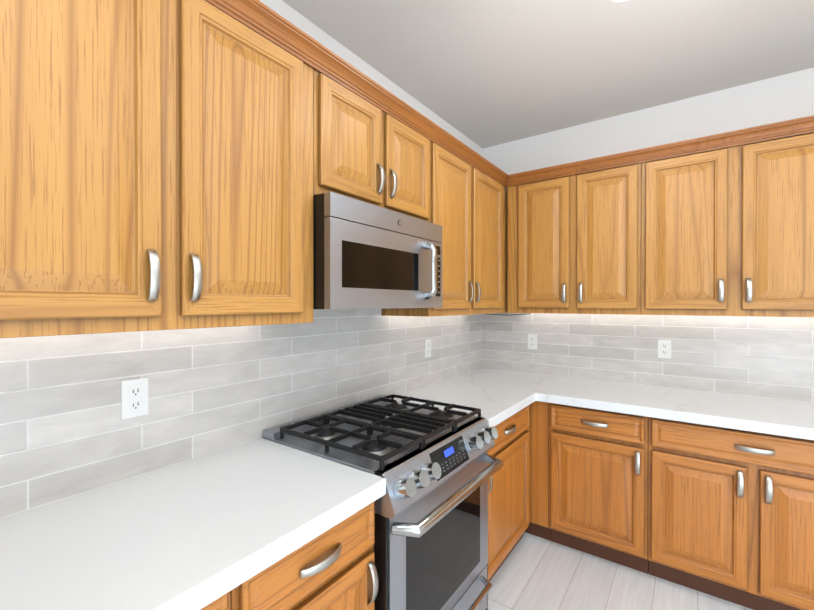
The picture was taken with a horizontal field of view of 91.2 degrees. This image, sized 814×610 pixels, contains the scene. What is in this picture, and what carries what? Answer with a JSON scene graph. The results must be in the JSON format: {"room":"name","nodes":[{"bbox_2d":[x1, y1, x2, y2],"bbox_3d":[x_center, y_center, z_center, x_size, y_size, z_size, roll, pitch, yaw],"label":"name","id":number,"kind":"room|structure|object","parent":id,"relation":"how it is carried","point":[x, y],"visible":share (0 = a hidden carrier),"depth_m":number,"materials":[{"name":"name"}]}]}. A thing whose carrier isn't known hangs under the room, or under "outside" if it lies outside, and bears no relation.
{"room":"kitchen","nodes":[
{"label":"kitchen","id":0,"kind":"room"},
{"bbox_2d":[259,0,482,437],"bbox_3d":[-0.928,0.083,1.221,0.100,2.740,5.200,0,0,36],"label":"wall","id":1,"kind":"structure","parent":0,"point":[298,20],"depth_m":2.07,"materials":[{"name":"white paint"}]},
{"bbox_2d":[0,0,312,337],"bbox_3d":[-0.715,-0.401,1.114,0.365,0.930,0.937,0,0,36],"label":"upper cabinet","id":2,"kind":"object","parent":1,"relation":"attached to","point":[156,164],"visible":1,"depth_m":0.97,"materials":[{"name":"brown wood"}]},
{"bbox_2d":[0,309,482,518],"bbox_3d":[-0.522,0.254,1.693,0.008,0.555,3.939,0,0,36],"label":"backsplash","id":3,"kind":"structure","parent":1,"relation":"attached to","point":[66,431],"depth_m":1.36,"materials":[{"name":"tile"}]},
{"bbox_2d":[121,377,147,418],"bbox_3d":[-0.841,0.288,1.233,0.008,0.116,0.072,0,0,36],"label":"electrical outlet","id":4,"kind":"object","parent":3,"relation":"attached to","point":[134,397],"visible":1,"depth_m":1.23,"materials":[{"name":"white plastic"}]},
{"bbox_2d":[425,339,430,357],"bbox_3d":[0.138,0.282,2.599,0.008,0.116,0.072,0,0,36],"label":"electrical outlet","id":5,"kind":"object","parent":3,"relation":"attached to","point":[427,347],"visible":1,"depth_m":2.59,"materials":[{"name":"white plastic"}]},
{"bbox_2d":[313,69,428,221],"bbox_3d":[-0.220,-0.632,1.803,0.365,0.474,0.758,0,0,36],"label":"upper cabinet","id":6,"kind":"object","parent":1,"relation":"attached to","point":[366,151],"visible":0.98,"depth_m":1.61,"materials":[{"name":"brown wood"}]},
{"bbox_2d":[313,192,441,308],"bbox_3d":[-0.176,-0.189,1.774,0.452,0.406,0.756,0,0,36],"label":"over-the-range microwave","id":7,"kind":"object","parent":6,"relation":"attached to","point":[368,256],"visible":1,"depth_m":1.55,"materials":[{"name":"silver metal"}]},
{"bbox_2d":[381,141,504,316],"bbox_3d":[0.262,-0.407,2.500,0.337,0.930,0.930,0,0,36],"label":"upper cabinet","id":8,"kind":"object","parent":1,"relation":"attached to","point":[468,208],"depth_m":2.34,"materials":[{"name":"brown wood"}]},
{"bbox_2d":[205,0,508,186],"bbox_3d":[-0.338,-0.871,1.366,0.046,0.068,3.630,0,0,36],"label":"crown molding","id":9,"kind":"structure","parent":8,"relation":"attached to","point":[264,20],"depth_m":1.49,"materials":[{"name":"brown wood"}]},
{"bbox_2d":[488,313,530,315],"bbox_3d":[0.700,0.067,2.732,0.213,0.018,0.254,0,0,36],"label":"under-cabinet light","id":10,"kind":"object","parent":8,"relation":"attached to","point":[508,315],"visible":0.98,"depth_m":2.79,"materials":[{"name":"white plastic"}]},
{"bbox_2d":[505,187,507,312],"bbox_3d":[0.649,-0.409,3.040,0.337,0.930,0.398,0,0,36],"label":"upper cabinet","id":11,"kind":"object","parent":1,"relation":"attached to","point":[506,188],"depth_m":2.88,"materials":[{"name":"brown wood"}]},
{"bbox_2d":[282,0,813,147],"bbox_3d":[0.982,-1.321,-0.153,4.800,0.080,5.400,0,0,36],"label":"ceiling","id":12,"kind":"structure","parent":0,"point":[484,73],"depth_m":2.02,"materials":[{"name":"white paint"}]},
{"bbox_2d":[611,0,627,2],"bbox_3d":[0.895,-1.284,1.631,0.124,0.007,0.124,0,0,36],"label":"recessed light","id":13,"kind":"object","parent":12,"relation":"in","point":[617,1],"visible":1,"depth_m":1.68,"materials":[{"name":"white"}]},
{"bbox_2d":[488,532,752,609],"bbox_3d":[0.982,1.489,-0.142,4.800,0.060,5.400,0,0,36],"label":"floor","id":14,"kind":"structure","parent":0,"point":[533,572],"depth_m":2.05,"materials":[{"name":"white wood"}]},
{"bbox_2d":[200,591,230,609],"bbox_3d":[-0.741,1.020,0.843,0.645,0.870,0.458,0,0,36],"label":"base cabinet","id":15,"kind":"object","parent":14,"relation":"on","point":[223,602],"visible":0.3,"depth_m":0.83,"materials":[{"name":"brown wood"}]},
{"bbox_2d":[231,502,378,609],"bbox_3d":[-0.467,1.018,1.225,0.645,0.870,0.477,0,0,36],"label":"base cabinet","id":16,"kind":"object","parent":14,"relation":"on","point":[333,568],"visible":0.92,"depth_m":1.07,"materials":[{"name":"brown wood"}]},
{"bbox_2d":[263,394,502,609],"bbox_3d":[-0.063,0.964,1.697,0.724,0.975,0.758,0,0,36],"label":"range","id":17,"kind":"object","parent":14,"relation":"on","point":[427,461],"visible":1,"depth_m":1.51,"materials":[{"name":"silver metal"}]},
{"bbox_2d":[488,405,529,581],"bbox_3d":[0.328,1.014,2.335,0.645,0.870,0.729,0,0,36],"label":"base cabinet","id":18,"kind":"object","parent":14,"relation":"on","point":[508,502],"visible":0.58,"depth_m":2.14,"materials":[{"name":"brown wood"}]},
{"bbox_2d":[525,401,550,540],"bbox_3d":[0.741,1.011,2.857,0.708,0.870,0.598,0,0,36],"label":"base cabinet","id":19,"kind":"object","parent":14,"relation":"on","point":[538,526],"visible":0.1,"depth_m":2.44,"materials":[{"name":"brown wood"}]},
{"bbox_2d":[549,403,648,573],"bbox_3d":[1.225,1.013,2.481,0.513,0.870,0.645,0,0,36],"label":"base cabinet","id":20,"kind":"object","parent":14,"relation":"on","point":[598,483],"visible":0.96,"depth_m":2.23,"materials":[{"name":"brown wood"}]},
{"bbox_2d":[648,417,813,609],"bbox_3d":[1.778,1.015,2.085,0.843,0.870,0.645,0,0,36],"label":"base cabinet","id":21,"kind":"object","parent":14,"relation":"on","point":[730,515],"visible":0.96,"depth_m":1.90,"materials":[{"name":"brown wood"}]},
{"bbox_3d":[-1.143,1.022,0.282,0.645,0.870,0.918,0,0,36],"label":"base cabinet","id":22,"kind":"object","parent":14,"relation":"on","visible":0},
{"bbox_2d":[0,438,385,609],"bbox_3d":[-0.868,0.560,0.661,0.648,0.050,1.857,0,0,36],"label":"countertop","id":23,"kind":"structure","parent":22,"relation":"on","point":[200,532],"depth_m":0.95,"materials":[{"name":"stone"}]},
{"bbox_2d":[483,68,813,174],"bbox_3d":[2.526,0.080,2.006,4.800,2.740,0.100,0,0,36],"label":"wall","id":24,"kind":"structure","parent":0,"point":[786,97],"depth_m":2.55,"materials":[{"name":"white paint"}]},
{"bbox_2d":[507,163,640,314],"bbox_3d":[1.131,-0.408,2.715,0.825,0.930,0.365,0,0,36],"label":"upper cabinet","id":25,"kind":"object","parent":24,"relation":"attached to","point":[573,244],"visible":0.94,"depth_m":2.56,"materials":[{"name":"brown wood"}]},
{"bbox_2d":[509,115,813,185],"bbox_3d":[1.772,-0.874,2.059,2.550,0.068,0.046,0,0,36],"label":"crown molding","id":26,"kind":"structure","parent":25,"relation":"attached to","point":[804,125],"depth_m":2.24,"materials":[{"name":"brown wood"}]},
{"bbox_2d":[483,313,813,401],"bbox_3d":[1.815,0.293,2.448,2.928,0.469,0.008,0,0,36],"label":"backsplash","id":27,"kind":"structure","parent":24,"relation":"attached to","point":[768,357],"depth_m":2.55,"materials":[{"name":"tile"}]},
{"bbox_2d":[528,334,536,349],"bbox_3d":[0.960,0.281,3.050,0.072,0.116,0.008,0,0,36],"label":"electrical outlet","id":28,"kind":"object","parent":27,"relation":"attached to","point":[532,341],"visible":1,"depth_m":3.05,"materials":[{"name":"white plastic"}]},
{"bbox_2d":[658,340,670,358],"bbox_3d":[1.651,0.283,2.555,0.072,0.116,0.008,0,0,36],"label":"electrical outlet","id":29,"kind":"object","parent":27,"relation":"attached to","point":[664,348],"visible":1,"depth_m":2.55,"materials":[{"name":"white plastic"}]},
{"bbox_2d":[641,132,813,316],"bbox_3d":[1.821,-0.406,2.221,0.868,0.930,0.365,0,0,36],"label":"upper cabinet","id":30,"kind":"object","parent":24,"relation":"attached to","point":[729,231],"visible":1,"depth_m":2.12,"materials":[{"name":"brown wood"}]},
{"bbox_3d":[2.471,1.017,1.589,0.858,0.870,0.645,0,0,36],"label":"base cabinet","id":31,"kind":"object","parent":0,"visible":0},
{"bbox_2d":[394,378,537,426],"bbox_3d":[0.310,0.554,2.302,0.651,0.050,0.660,0,0,36],"label":"countertop","id":32,"kind":"structure","parent":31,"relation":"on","point":[496,397],"depth_m":2.30,"materials":[{"name":"stone"}]},
{"bbox_2d":[454,369,813,439],"bbox_3d":[1.623,0.554,2.180,2.928,0.050,0.669,0,0,36],"label":"countertop","id":33,"kind":"structure","parent":31,"relation":"on","point":[781,417],"depth_m":2.19,"materials":[{"name":"stone"}]}
]}

